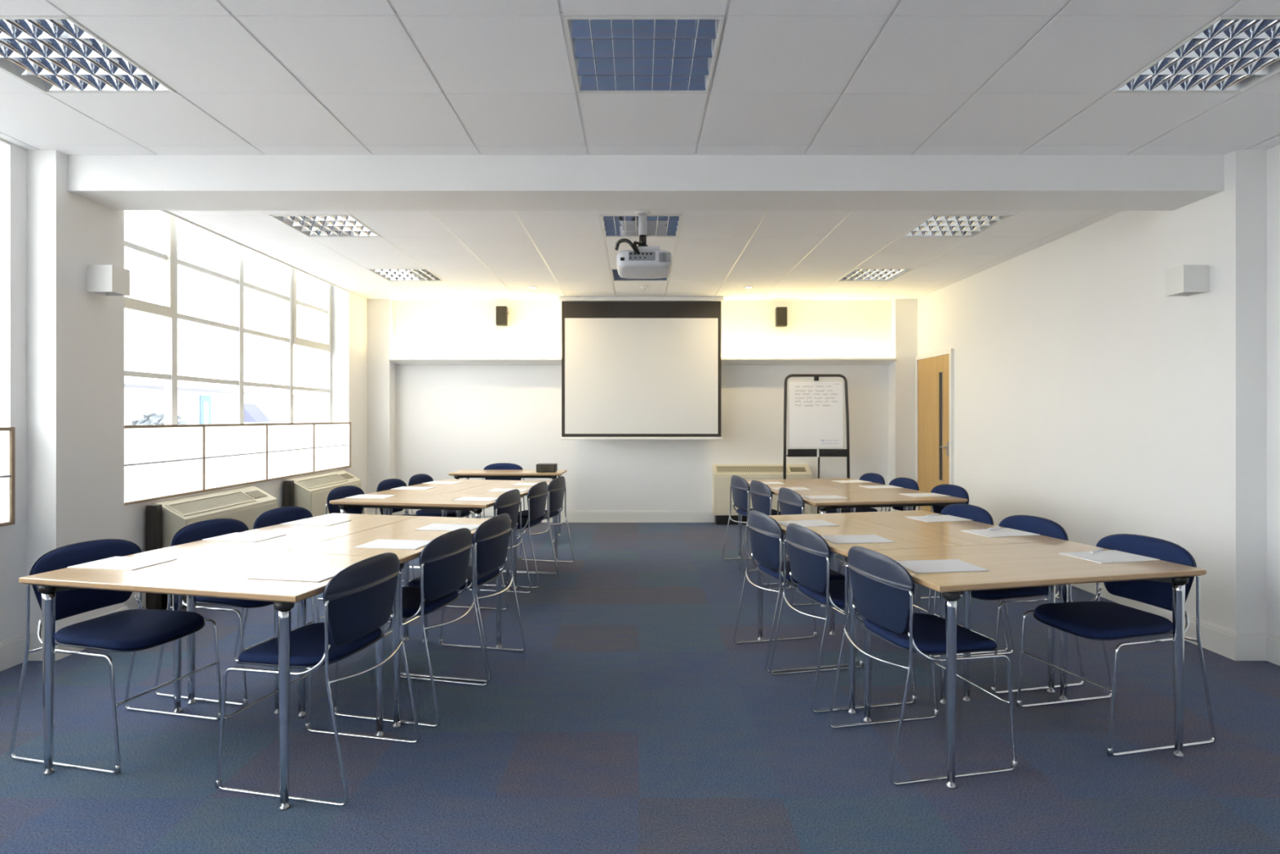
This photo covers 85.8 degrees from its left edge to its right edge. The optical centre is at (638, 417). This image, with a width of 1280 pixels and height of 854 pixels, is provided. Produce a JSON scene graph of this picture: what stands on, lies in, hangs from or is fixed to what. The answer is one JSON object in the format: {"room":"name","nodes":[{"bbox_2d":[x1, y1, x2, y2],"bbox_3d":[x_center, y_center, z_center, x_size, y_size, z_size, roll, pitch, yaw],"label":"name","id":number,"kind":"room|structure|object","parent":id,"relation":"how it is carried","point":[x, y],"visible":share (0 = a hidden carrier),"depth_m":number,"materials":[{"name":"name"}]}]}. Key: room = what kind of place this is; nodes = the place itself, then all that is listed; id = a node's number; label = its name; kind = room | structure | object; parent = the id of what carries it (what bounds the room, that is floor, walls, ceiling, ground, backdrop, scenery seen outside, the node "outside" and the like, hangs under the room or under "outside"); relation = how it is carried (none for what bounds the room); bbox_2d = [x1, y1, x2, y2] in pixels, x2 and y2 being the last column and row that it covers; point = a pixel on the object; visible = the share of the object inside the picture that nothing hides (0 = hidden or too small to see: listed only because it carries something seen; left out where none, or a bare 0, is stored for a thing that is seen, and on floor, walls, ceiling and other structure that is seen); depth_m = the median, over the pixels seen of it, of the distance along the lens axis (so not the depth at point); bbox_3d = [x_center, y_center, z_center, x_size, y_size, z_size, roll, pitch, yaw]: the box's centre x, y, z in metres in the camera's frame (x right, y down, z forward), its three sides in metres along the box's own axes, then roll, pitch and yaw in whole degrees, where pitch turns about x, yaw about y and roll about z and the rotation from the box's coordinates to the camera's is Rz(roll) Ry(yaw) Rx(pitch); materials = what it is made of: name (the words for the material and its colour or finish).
{"room":"training room","nodes":[
{"label":"training room","id":0,"kind":"room"},
{"bbox_2d":[26,150,124,632],"bbox_3d":[-3.275,-0.071,4.020,0.170,2.792,0.500,0,0,0],"label":"pillar","id":1,"kind":"structure","parent":0,"point":[75,335],"depth_m":3.86,"materials":[{"name":"paint"}]},
{"bbox_2d":[86,264,129,295],"bbox_3d":[-3.115,-0.805,4.045,0.150,0.155,0.140,0,0,0],"label":"wall sconce","id":2,"kind":"object","parent":1,"relation":"attached to","point":[102,279],"visible":1,"depth_m":3.98,"materials":[{"name":"white paint"}]},
{"bbox_2d":[0,141,367,641],"bbox_3d":[-3.480,-0.325,2.110,0.260,3.300,13.620,0,0,0],"label":"wall","id":3,"kind":"structure","parent":0,"point":[348,309],"depth_m":3.74,"materials":[{"name":"paint"}]},
{"bbox_2d":[0,426,14,526],"bbox_3d":[-3.335,0.309,1.880,0.022,0.518,3.580,0,0,0],"label":"screen","id":4,"kind":"object","parent":3,"relation":"attached to","point":[6,433],"visible":1,"depth_m":3.63,"materials":[{"name":"white glass"}]},
{"bbox_2d":[0,137,348,292],"bbox_3d":[-3.356,-1.715,1.880,0.012,0.520,12.160,0,0,0],"label":"trim","id":5,"kind":"structure","parent":3,"relation":"attached to","point":[2,140],"depth_m":5.75,"materials":[{"name":"white paint"}]},
{"bbox_2d":[0,512,368,671],"bbox_3d":[-3.261,1.250,2.000,0.178,0.150,13.000,0,0,0],"label":"baseboard","id":6,"kind":"structure","parent":3,"relation":"attached to","point":[12,649],"depth_m":3.75,"materials":[{"name":"white paint"}]},
{"bbox_2d":[124,212,331,424],"bbox_3d":[-3.572,-0.584,6.160,0.075,2.303,3.600,0,0,0],"label":"window","id":7,"kind":"structure","parent":3,"relation":"in","point":[169,310],"depth_m":6.13,"materials":[{"name":"paint"}]},
{"bbox_2d":[124,422,351,505],"bbox_3d":[-3.335,0.309,6.170,0.022,0.518,3.580,0,0,0],"label":"screen","id":8,"kind":"object","parent":3,"relation":"attached to","point":[162,461],"visible":0.79,"depth_m":5.49,"materials":[{"name":"white glass"}]},
{"bbox_2d":[0,522,1279,853],"bbox_3d":[-0.005,1.375,2.110,7.290,0.100,13.220,0,0,0],"label":"floor","id":9,"kind":"structure","parent":0,"point":[631,717],"depth_m":2.84,"materials":[{"name":"carpet"}]},
{"bbox_2d":[9,538,222,774],"bbox_3d":[-2.126,0.922,2.837,0.530,0.805,0.483,0,0,13],"label":"chair","id":10,"kind":"object","parent":9,"relation":"on","point":[133,630],"visible":0.74,"depth_m":2.79,"materials":[{"name":"blue fabric"}]},
{"bbox_2d":[146,504,162,609],"bbox_3d":[-3.295,0.959,4.680,0.073,0.733,0.064,0,0,0],"label":"pipe boxing","id":11,"kind":"object","parent":9,"relation":"on","point":[153,512],"visible":0.44,"depth_m":4.65,"materials":[{"name":"grey paint"}]},
{"bbox_2d":[18,546,403,810],"bbox_3d":[-1.639,0.958,2.718,1.184,0.735,0.637,0,0,13],"label":"table","id":12,"kind":"object","parent":9,"relation":"on","point":[222,573],"visible":0.89,"depth_m":2.55,"materials":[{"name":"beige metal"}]},
{"bbox_2d":[66,556,177,570],"bbox_3d":[-2.084,0.588,2.786,0.297,0.003,0.210,0,0,9],"label":"paper sheet","id":13,"kind":"object","parent":12,"relation":"on","point":[131,563],"visible":1,"depth_m":2.77,"materials":[{"name":"paper"}]},
{"bbox_2d":[246,565,344,582],"bbox_3d":[-1.271,0.588,2.598,0.297,0.003,0.210,0,0,10],"label":"paper sheet","id":14,"kind":"object","parent":12,"relation":"on","point":[311,574],"visible":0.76,"depth_m":2.58,"materials":[{"name":"paper"}]},
{"bbox_2d":[151,485,277,608],"bbox_3d":[-3.232,0.958,5.340,0.236,0.735,1.210,0,0,0],"label":"radiator","id":15,"kind":"object","parent":9,"relation":"on","point":[244,504],"visible":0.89,"depth_m":5.17,"materials":[{"name":"beige metal"}]},
{"bbox_2d":[168,492,253,514],"bbox_3d":[-3.215,0.645,5.218,0.114,0.066,0.875,0,0,0],"label":"grille","id":16,"kind":"object","parent":15,"relation":"attached to","point":[205,504],"depth_m":5.17,"materials":[{"name":"beige metal"}]},
{"bbox_2d":[154,518,318,706],"bbox_3d":[-1.994,0.922,3.445,0.530,0.805,0.483,0,0,14],"label":"chair","id":17,"kind":"object","parent":9,"relation":"on","point":[198,531],"visible":0.4,"depth_m":3.29,"materials":[{"name":"blue fabric"}]},
{"bbox_2d":[238,506,324,656],"bbox_3d":[-1.878,0.922,3.935,0.530,0.805,0.483,0,0,14],"label":"chair","id":18,"kind":"object","parent":9,"relation":"on","point":[276,516],"visible":0.24,"depth_m":3.92,"materials":[{"name":"blue fabric"}]},
{"bbox_2d":[283,480,293,506],"bbox_3d":[-3.295,0.959,6.480,0.073,0.733,0.064,0,0,0],"label":"pipe boxing","id":19,"kind":"object","parent":9,"relation":"on","point":[288,485],"visible":0.41,"depth_m":6.45,"materials":[{"name":"grey paint"}]},
{"bbox_2d":[174,512,418,714],"bbox_3d":[-1.729,0.958,3.647,0.591,0.735,1.127,0,0,13],"label":"table","id":20,"kind":"object","parent":9,"relation":"on","point":[296,536],"visible":0.43,"depth_m":3.39,"materials":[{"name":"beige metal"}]},
{"bbox_2d":[202,532,285,542],"bbox_3d":[-1.937,0.588,3.390,0.297,0.003,0.210,0,0,12],"label":"paper sheet","id":21,"kind":"object","parent":20,"relation":"on","point":[236,536],"visible":1,"depth_m":3.37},
{"bbox_2d":[280,518,351,525],"bbox_3d":[-1.815,0.588,3.880,0.297,0.003,0.210,0,0,11],"label":"paper sheet","id":22,"kind":"object","parent":20,"relation":"on","point":[311,522],"visible":1,"depth_m":3.87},
{"bbox_2d":[215,552,420,806],"bbox_3d":[-1.195,0.922,2.622,0.530,0.805,0.483,0,0,12],"label":"chair","id":23,"kind":"object","parent":9,"relation":"on","point":[358,600],"visible":0.99,"depth_m":2.50,"materials":[{"name":"blue fabric"}]},
{"bbox_2d":[287,470,361,517],"bbox_3d":[-3.232,0.958,7.140,0.236,0.735,1.210,0,0,0],"label":"radiator","id":24,"kind":"object","parent":9,"relation":"on","point":[311,492],"visible":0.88,"depth_m":6.78,"materials":[{"name":"beige metal"}]},
{"bbox_2d":[297,474,346,488],"bbox_3d":[-3.215,0.645,7.018,0.114,0.066,0.875,0,0,0],"label":"grille","id":25,"kind":"object","parent":24,"relation":"attached to","point":[322,481],"depth_m":6.98,"materials":[{"name":"beige metal"}]},
{"bbox_2d":[317,485,414,599],"bbox_3d":[-2.049,0.922,5.190,0.530,0.805,0.483,0,0,11],"label":"chair","id":26,"kind":"object","parent":9,"relation":"on","point":[340,492],"visible":0.34,"depth_m":5.20,"materials":[{"name":"blue fabric"}]},
{"bbox_2d":[284,515,511,728],"bbox_3d":[-1.151,0.958,3.514,0.590,0.735,1.127,0,0,13],"label":"table","id":27,"kind":"object","parent":9,"relation":"on","point":[405,529],"visible":0.56,"depth_m":3.17,"materials":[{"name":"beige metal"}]},
{"bbox_2d":[354,538,431,549],"bbox_3d":[-1.127,0.588,3.204,0.297,0.003,0.210,0,0,8],"label":"paper sheet","id":28,"kind":"object","parent":27,"relation":"on","point":[380,543],"visible":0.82,"depth_m":3.19,"materials":[{"name":"paper"}]},
{"bbox_2d":[414,523,479,530],"bbox_3d":[-1.012,0.588,3.694,0.297,0.003,0.210,0,0,9],"label":"paper sheet","id":29,"kind":"object","parent":27,"relation":"on","point":[433,526],"visible":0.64,"depth_m":3.70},
{"bbox_2d":[374,478,441,582],"bbox_3d":[-1.919,0.922,5.798,0.530,0.805,0.483,0,0,11],"label":"chair","id":30,"kind":"object","parent":9,"relation":"on","point":[387,484],"visible":0.28,"depth_m":5.86,"materials":[{"name":"blue fabric"}]},
{"bbox_2d":[333,528,488,727],"bbox_3d":[-1.049,0.922,3.227,0.530,0.805,0.483,0,0,14],"label":"chair","id":31,"kind":"object","parent":9,"relation":"on","point":[444,561],"visible":0.84,"depth_m":3.11,"materials":[{"name":"blue fabric"}]},
{"bbox_2d":[328,491,510,611],"bbox_3d":[-1.554,0.958,5.087,1.184,0.735,0.637,0,0,11],"label":"table","id":32,"kind":"object","parent":9,"relation":"on","point":[411,500],"visible":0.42,"depth_m":4.90,"materials":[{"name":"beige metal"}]},
{"bbox_2d":[452,497,497,501],"bbox_3d":[-1.167,0.588,4.978,0.297,0.003,0.210,0,0,9],"label":"paper sheet","id":33,"kind":"object","parent":32,"relation":"on","point":[465,499],"visible":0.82,"depth_m":4.96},
{"bbox_2d":[406,473,473,567],"bbox_3d":[-1.828,0.922,6.294,0.530,0.805,0.483,0,0,10],"label":"chair","id":34,"kind":"object","parent":9,"relation":"on","point":[415,479],"visible":0.35,"depth_m":6.23,"materials":[{"name":"blue fabric"}]},
{"bbox_2d":[382,479,502,516],"bbox_3d":[-1.676,0.958,6.013,0.591,0.735,1.127,0,0,11],"label":"table","id":35,"kind":"object","parent":9,"relation":"on","point":[467,483],"visible":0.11,"depth_m":5.93,"materials":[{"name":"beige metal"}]},
{"bbox_2d":[400,513,525,682],"bbox_3d":[-0.945,0.922,3.720,0.530,0.805,0.483,0,0,12],"label":"chair","id":36,"kind":"object","parent":9,"relation":"on","point":[491,538],"visible":0.8,"depth_m":3.61,"materials":[{"name":"blue fabric"}]},
{"bbox_2d":[444,488,531,610],"bbox_3d":[-1.111,0.922,5.007,0.530,0.805,0.483,0,0,11],"label":"chair","id":37,"kind":"object","parent":9,"relation":"on","point":[508,502],"visible":0.49,"depth_m":4.95,"materials":[{"name":"blue fabric"}]},
{"bbox_2d":[473,462,525,539],"bbox_3d":[-1.550,0.922,7.698,0.483,0.805,0.530,0,0,1],"label":"chair","id":38,"kind":"object","parent":9,"relation":"on","point":[498,465],"visible":0.32,"depth_m":7.87,"materials":[{"name":"blue fabric"}]},
{"bbox_2d":[449,480,557,588],"bbox_3d":[-1.093,0.958,5.899,0.591,0.735,1.127,0,0,11],"label":"table","id":39,"kind":"object","parent":9,"relation":"on","point":[482,489],"visible":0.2,"depth_m":5.73,"materials":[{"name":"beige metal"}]},
{"bbox_2d":[448,469,567,542],"bbox_3d":[-1.417,0.958,7.560,1.200,0.735,0.500,0,0,1],"label":"desk","id":40,"kind":"object","parent":9,"relation":"on","point":[504,473],"visible":0.53,"depth_m":7.44,"materials":[{"name":"brown wood"}]},
{"bbox_2d":[536,463,557,471],"bbox_3d":[-1.000,0.545,7.499,0.210,0.086,0.152,0,0,2],"label":"box","id":41,"kind":"object","parent":40,"relation":"on","point":[540,467],"visible":1,"depth_m":7.42,"materials":[{"name":"black plastic"}]},
{"bbox_2d":[480,481,557,588],"bbox_3d":[-0.985,0.922,5.617,0.530,0.805,0.483,0,0,11],"label":"chair","id":42,"kind":"object","parent":9,"relation":"on","point":[538,494],"visible":0.7,"depth_m":5.50,"materials":[{"name":"blue fabric"}]},
{"bbox_2d":[502,475,574,573],"bbox_3d":[-0.891,0.922,6.112,0.530,0.805,0.483,0,0,11],"label":"chair","id":43,"kind":"object","parent":9,"relation":"on","point":[557,486],"visible":0.78,"depth_m":6.02,"materials":[{"name":"blue fabric"}]},
{"bbox_2d":[721,475,781,570],"bbox_3d":[1.078,0.922,6.221,0.530,0.805,0.483,0,0,-11],"label":"chair","id":44,"kind":"object","parent":9,"relation":"on","point":[740,486],"visible":0.73,"depth_m":6.12,"materials":[{"name":"blue fabric"}]},
{"bbox_2d":[711,464,812,524],"bbox_3d":[1.535,0.958,8.602,1.210,0.735,0.236,0,0,0],"label":"radiator","id":45,"kind":"object","parent":9,"relation":"on","point":[722,474],"visible":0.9,"depth_m":8.50,"materials":[{"name":"beige metal"}]},
{"bbox_2d":[716,466,787,471],"bbox_3d":[1.413,0.645,8.585,0.875,0.066,0.114,0,0,0],"label":"grille","id":46,"kind":"object","parent":45,"relation":"attached to","point":[719,468],"depth_m":8.59,"materials":[{"name":"beige metal"}]},
{"bbox_2d":[740,480,788,585],"bbox_3d":[1.177,0.922,5.727,0.530,0.805,0.483,0,0,-12],"label":"chair","id":47,"kind":"object","parent":9,"relation":"on","point":[761,493],"visible":0.52,"depth_m":5.62,"materials":[{"name":"blue fabric"}]},
{"bbox_2d":[737,479,846,585],"bbox_3d":[1.285,0.958,6.010,0.590,0.735,1.127,0,0,-11],"label":"table","id":48,"kind":"object","parent":9,"relation":"on","point":[789,482],"visible":0.38,"depth_m":5.93,"materials":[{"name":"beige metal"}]},
{"bbox_2d":[733,510,857,672],"bbox_3d":[0.863,0.922,3.854,0.530,0.805,0.483,0,0,-13],"label":"chair","id":49,"kind":"object","parent":9,"relation":"on","point":[766,534],"visible":0.73,"depth_m":3.73,"materials":[{"name":"blue fabric"}]},
{"bbox_2d":[767,487,847,605],"bbox_3d":[1.292,0.922,5.115,0.530,0.805,0.483,0,0,-10],"label":"chair","id":50,"kind":"object","parent":9,"relation":"on","point":[790,501],"visible":0.47,"depth_m":5.01,"materials":[{"name":"blue fabric"}]},
{"bbox_2d":[782,373,849,513],"bbox_3d":[2.112,0.402,8.215,0.802,1.847,0.234,0,0,0],"label":"easel","id":51,"kind":"object","parent":9,"relation":"on","point":[815,407],"visible":0.98,"depth_m":8.18,"materials":[{"name":"grey paint"}]},
{"bbox_2d":[786,448,848,457],"bbox_3d":[2.112,0.415,8.145,0.710,0.090,0.079,0,0,0],"label":"tray","id":52,"kind":"object","parent":51,"relation":"on","point":[791,452],"depth_m":8.11,"materials":[{"name":"black plastic"}]},
{"bbox_2d":[768,523,916,713],"bbox_3d":[0.979,0.922,3.364,0.530,0.805,0.483,0,0,-12],"label":"chair","id":53,"kind":"object","parent":9,"relation":"on","point":[809,553],"visible":0.84,"depth_m":3.25,"materials":[{"name":"blue fabric"}]},
{"bbox_2d":[793,478,912,512],"bbox_3d":[1.868,0.958,6.123,0.590,0.735,1.127,0,0,-11],"label":"table","id":54,"kind":"object","parent":9,"relation":"on","point":[849,486],"visible":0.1,"depth_m":6.01,"materials":[{"name":"beige wood"}]},
{"bbox_2d":[826,472,886,566],"bbox_3d":[2.011,0.922,6.402,0.530,0.805,0.483,0,0,-10],"label":"chair","id":55,"kind":"object","parent":9,"relation":"on","point":[869,477],"visible":0.24,"depth_m":6.36,"materials":[{"name":"blue fabric"}]},
{"bbox_2d":[757,512,959,714],"bbox_3d":[1.071,0.958,3.649,0.590,0.735,1.127,0,0,-13],"label":"table","id":56,"kind":"object","parent":9,"relation":"on","point":[848,525],"visible":0.58,"depth_m":3.39,"materials":[{"name":"brown wood"}]},
{"bbox_2d":[776,520,839,526],"bbox_3d":[0.929,0.588,3.828,0.297,0.003,0.210,0,0,-11],"label":"paper sheet","id":57,"kind":"object","parent":56,"relation":"on","point":[802,522],"visible":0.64,"depth_m":3.84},
{"bbox_2d":[821,534,894,543],"bbox_3d":[1.053,0.588,3.340,0.297,0.003,0.210,0,0,-6],"label":"paper sheet","id":58,"kind":"object","parent":56,"relation":"on","point":[841,539],"visible":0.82,"depth_m":3.32,"materials":[{"name":"paper"}]},
{"bbox_2d":[789,489,967,607],"bbox_3d":[1.746,0.958,5.197,1.184,0.735,0.637,0,0,-11],"label":"table","id":59,"kind":"object","parent":9,"relation":"on","point":[869,499],"visible":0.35,"depth_m":4.99,"materials":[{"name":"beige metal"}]},
{"bbox_2d":[843,477,920,566],"bbox_3d":[2.117,0.922,5.909,0.530,0.805,0.483,0,0,-10],"label":"chair","id":60,"kind":"object","parent":9,"relation":"on","point":[905,482],"visible":0.23,"depth_m":5.95,"materials":[{"name":"blue fabric"}]},
{"bbox_2d":[827,546,1017,785],"bbox_3d":[1.113,0.922,2.756,0.530,0.805,0.483,0,0,-12],"label":"chair","id":61,"kind":"object","parent":9,"relation":"on","point":[883,589],"visible":0.98,"depth_m":2.63,"materials":[{"name":"blue fabric"}]},
{"bbox_2d":[920,484,970,599],"bbox_3d":[2.237,0.922,5.299,0.530,0.805,0.483,0,0,-11],"label":"chair","id":62,"kind":"object","parent":9,"relation":"on","point":[950,490],"visible":0.29,"depth_m":5.33,"materials":[{"name":"blue fabric"}]},
{"bbox_2d":[838,510,1068,702],"bbox_3d":[1.649,0.958,3.782,0.591,0.735,1.127,0,0,-13],"label":"table","id":63,"kind":"object","parent":9,"relation":"on","point":[951,532],"visible":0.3,"depth_m":3.41,"materials":[{"name":"beige wood"}]},
{"bbox_2d":[905,515,972,522],"bbox_3d":[1.749,0.588,4.018,0.297,0.003,0.210,0,0,-14],"label":"paper sheet","id":64,"kind":"object","parent":63,"relation":"on","point":[936,517],"visible":0.94,"depth_m":4.00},
{"bbox_2d":[961,528,1039,537],"bbox_3d":[1.848,0.588,3.523,0.297,0.003,0.210,0,0,-14],"label":"paper sheet","id":65,"kind":"object","parent":63,"relation":"on","point":[998,532],"visible":1,"depth_m":3.51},
{"bbox_2d":[913,503,1008,657],"bbox_3d":[1.783,0.922,4.067,0.530,0.805,0.483,0,0,-12],"label":"chair","id":66,"kind":"object","parent":9,"relation":"on","point":[976,513],"visible":0.22,"depth_m":4.00,"materials":[{"name":"blue fabric"}]},
{"bbox_2d":[929,515,1084,694],"bbox_3d":[1.896,0.922,3.575,0.530,0.805,0.483,0,0,-13],"label":"chair","id":67,"kind":"object","parent":9,"relation":"on","point":[1033,524],"visible":0.35,"depth_m":3.40,"materials":[{"name":"blue fabric"}]},
{"bbox_2d":[845,541,1206,789],"bbox_3d":[1.559,0.958,2.853,1.184,0.735,0.637,0,0,-13],"label":"table","id":68,"kind":"object","parent":9,"relation":"on","point":[1009,566],"visible":0.79,"depth_m":2.69,"materials":[{"name":"brown wood"}]},
{"bbox_2d":[896,559,988,573],"bbox_3d":[1.188,0.588,2.733,0.297,0.003,0.210,0,0,-7],"label":"paper sheet","id":69,"kind":"object","parent":68,"relation":"on","point":[943,565],"visible":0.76,"depth_m":2.72,"materials":[{"name":"paper"}]},
{"bbox_2d":[1058,550,1159,563],"bbox_3d":[1.990,0.588,2.918,0.297,0.003,0.210,0,0,-13],"label":"paper sheet","id":70,"kind":"object","parent":68,"relation":"on","point":[1104,556],"visible":1,"depth_m":2.90,"materials":[{"name":"paper"}]},
{"bbox_2d":[1017,533,1215,756],"bbox_3d":[2.036,0.922,2.970,0.530,0.805,0.483,0,0,-13],"label":"chair","id":71,"kind":"object","parent":9,"relation":"on","point":[1095,619],"visible":0.8,"depth_m":2.92,"materials":[{"name":"blue fabric"}]},
{"bbox_2d":[0,0,1279,155],"bbox_3d":[0.045,-1.482,-0.328,6.790,0.030,8.344,0,0,0],"label":"ceiling","id":72,"kind":"structure","parent":0,"point":[247,77],"depth_m":3.04,"materials":[{"name":"tile"}]},
{"bbox_2d":[0,14,176,93],"bbox_3d":[-2.380,-1.511,2.811,0.590,0.096,0.590,0,0,0],"label":"ceiling light","id":73,"kind":"object","parent":72,"relation":"attached to","point":[51,54],"visible":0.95,"depth_m":2.86,"materials":[{"name":"white paint"}]},
{"bbox_2d":[563,15,724,93],"bbox_3d":[0.020,-1.511,2.811,0.590,0.096,0.590,0,0,0],"label":"ceiling light","id":74,"kind":"object","parent":72,"relation":"attached to","point":[610,54],"visible":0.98,"depth_m":2.80,"materials":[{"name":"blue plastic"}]},
{"bbox_2d":[1109,14,1279,93],"bbox_3d":[2.420,-1.511,2.811,0.590,0.096,0.590,0,0,0],"label":"ceiling light","id":75,"kind":"object","parent":72,"relation":"attached to","point":[1229,54],"visible":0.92,"depth_m":2.87,"materials":[{"name":"grey metal"}]},
{"bbox_2d":[367,298,917,512],"bbox_3d":[-0.005,-0.275,8.710,7.290,3.200,0.420,0,0,0],"label":"wall","id":76,"kind":"structure","parent":0,"point":[436,421],"depth_m":8.72,"materials":[{"name":"paint"}]},
{"bbox_2d":[495,306,508,325],"bbox_3d":[-1.692,-1.260,8.547,0.141,0.234,0.146,0,0,-4],"label":"speaker","id":77,"kind":"object","parent":76,"relation":"attached to","point":[501,312],"visible":1,"depth_m":8.47},
{"bbox_2d":[496,306,506,324],"bbox_3d":[-1.692,-1.260,8.478,0.116,0.216,0.007,0,0,-4],"label":"grille","id":78,"kind":"object","parent":77,"relation":"attached to","point":[500,311],"depth_m":8.47,"materials":[{"name":"plastic"}]},
{"bbox_2d":[367,510,888,522],"bbox_3d":[0.045,1.250,8.600,6.790,0.150,0.240,0,0,0],"label":"baseboard","id":79,"kind":"structure","parent":76,"relation":"attached to","point":[573,516],"depth_m":8.70,"materials":[{"name":"white paint"}]},
{"bbox_2d":[386,357,897,364],"bbox_3d":[0.048,-0.700,8.570,6.245,0.062,0.300,0,0,0],"label":"ledge","id":80,"kind":"object","parent":76,"relation":"attached to","point":[394,360],"visible":0.74,"depth_m":8.46,"materials":[{"name":"paint"}]},
{"bbox_2d":[775,306,786,326],"bbox_3d":[1.774,-1.250,8.547,0.141,0.234,0.146,0,0,4],"label":"speaker","id":81,"kind":"object","parent":76,"relation":"attached to","point":[780,312],"visible":1,"depth_m":8.47},
{"bbox_2d":[167,210,1122,300],"bbox_3d":[0.045,-1.482,6.417,6.790,0.031,4.407,0,0,0],"label":"ceiling","id":82,"kind":"structure","parent":0,"point":[477,255],"depth_m":5.94,"materials":[{"name":"tile"}]},
{"bbox_2d":[269,214,380,236],"bbox_3d":[-2.380,-1.511,5.280,0.590,0.096,0.590,0,0,0],"label":"ceiling light","id":83,"kind":"object","parent":82,"relation":"attached to","point":[310,225],"visible":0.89,"depth_m":5.28,"materials":[{"name":"grey plastic"}]},
{"bbox_2d":[367,268,443,280],"bbox_3d":[-2.380,-1.511,7.080,0.590,0.096,0.590,0,0,0],"label":"ceiling light","id":84,"kind":"object","parent":82,"relation":"attached to","point":[389,274],"visible":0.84,"depth_m":7.11,"materials":[{"name":"grey plastic"}]},
{"bbox_2d":[610,268,669,280],"bbox_3d":[0.020,-1.511,7.080,0.590,0.096,0.590,0,0,0],"label":"ceiling light","id":85,"kind":"object","parent":82,"relation":"attached to","point":[615,277],"visible":0.1,"depth_m":7.36,"materials":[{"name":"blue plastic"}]},
{"bbox_2d":[559,296,724,439],"bbox_3d":[0.035,-0.600,8.360,1.996,1.734,0.100,0,0,0],"label":"projection screen","id":86,"kind":"object","parent":82,"relation":"hanging from","point":[633,367],"visible":1,"depth_m":8.36,"materials":[{"name":"fabric"}]},
{"bbox_2d":[600,214,682,236],"bbox_3d":[0.020,-1.511,5.280,0.590,0.096,0.590,0,0,0],"label":"ceiling light","id":87,"kind":"object","parent":82,"relation":"attached to","point":[613,225],"visible":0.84,"depth_m":5.28,"materials":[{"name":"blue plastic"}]},
{"bbox_2d":[614,210,672,278],"bbox_3d":[0.037,-1.260,4.996,0.409,0.414,0.577,0,0,0],"label":"ceiling projector","id":88,"kind":"object","parent":82,"relation":"hanging from","point":[643,261],"visible":0.99,"depth_m":4.83,"materials":[{"name":"white paint"}]},
{"bbox_2d":[837,268,914,280],"bbox_3d":[2.420,-1.511,7.080,0.590,0.096,0.590,0,0,0],"label":"ceiling light","id":89,"kind":"object","parent":82,"relation":"attached to","point":[856,274],"visible":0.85,"depth_m":7.11,"materials":[{"name":"grey metal"}]},
{"bbox_2d":[901,214,1013,236],"bbox_3d":[2.420,-1.511,5.280,0.590,0.096,0.590,0,0,0],"label":"ceiling light","id":90,"kind":"object","parent":82,"relation":"attached to","point":[936,225],"visible":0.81,"depth_m":5.28,"materials":[{"name":"grey metal"}]},
{"bbox_2d":[66,154,1224,210],"bbox_3d":[0.040,-1.417,4.029,6.460,0.299,0.369,0,0,0],"label":"ceiling beam","id":91,"kind":"structure","parent":0,"point":[265,182],"depth_m":3.84,"materials":[{"name":"paint"}]},
{"bbox_2d":[917,143,1279,636],"bbox_3d":[3.540,-0.275,2.210,0.200,3.200,13.420,0,0,0],"label":"wall","id":92,"kind":"structure","parent":0,"point":[1053,343],"depth_m":5.45,"materials":[{"name":"paint"}]},
{"bbox_2d":[915,348,954,511],"bbox_3d":[3.403,0.285,7.985,0.074,2.080,0.960,0,0,0],"label":"door","id":93,"kind":"structure","parent":92,"relation":"in","point":[934,371],"depth_m":7.98,"materials":[{"name":"brown wood"}]},
{"bbox_2d":[1071,582,1279,666],"bbox_3d":[3.346,1.250,2.000,0.188,0.150,13.000,0,0,0],"label":"baseboard","id":94,"kind":"structure","parent":92,"relation":"attached to","point":[1234,646],"depth_m":3.83,"materials":[{"name":"white paint"}]},
{"bbox_2d":[1155,150,1266,632],"bbox_3d":[3.360,-0.071,4.060,0.180,2.792,0.580,0,0,0],"label":"pillar","id":95,"kind":"structure","parent":0,"point":[1211,345],"depth_m":3.86,"materials":[{"name":"paint"}]},
{"bbox_2d":[1164,264,1208,296],"bbox_3d":[3.195,-0.797,4.010,0.150,0.155,0.140,0,0,0],"label":"wall sconce","id":96,"kind":"object","parent":95,"relation":"attached to","point":[1185,280],"visible":1,"depth_m":3.94,"materials":[{"name":"white paint"}]},
{"label":"outside","id":97,"kind":"structure","parent":0,"visible":0},
{"bbox_3d":[-31.825,1.625,15.000,56.350,0.100,110.000,0,0,0],"label":"ground","id":98,"kind":"structure","parent":97,"visible":0},
{"bbox_2d":[124,409,187,425],"bbox_3d":[-13.940,0.667,19.890,1.858,1.818,1.832,0,0,0],"label":"shrub","id":99,"kind":"object","parent":98,"relation":"on","point":[154,417],"visible":0.11,"depth_m":19.65,"materials":[{"name":"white plant"}]},
{"bbox_2d":[124,382,318,425],"bbox_3d":[-25.765,0.025,33.000,6.170,3.100,42.200,0,0,0],"label":"building","id":100,"kind":"structure","parent":98,"relation":"on","point":[197,406],"depth_m":36.38,"materials":[{"name":"white"}]},
{"bbox_2d":[244,403,271,423],"bbox_3d":[-15.750,0.500,28.200,0.840,2.150,1.100,0,0,0],"label":"shed","id":101,"kind":"object","parent":98,"relation":"on","point":[253,414],"visible":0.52,"depth_m":27.99,"materials":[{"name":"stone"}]},
{"bbox_2d":[318,279,324,422],"bbox_3d":[-9.475,-5.925,34.485,8.950,15.000,9.030,0,0,0],"label":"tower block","id":102,"kind":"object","parent":98,"relation":"on","point":[321,283],"visible":0.02,"depth_m":30.00,"materials":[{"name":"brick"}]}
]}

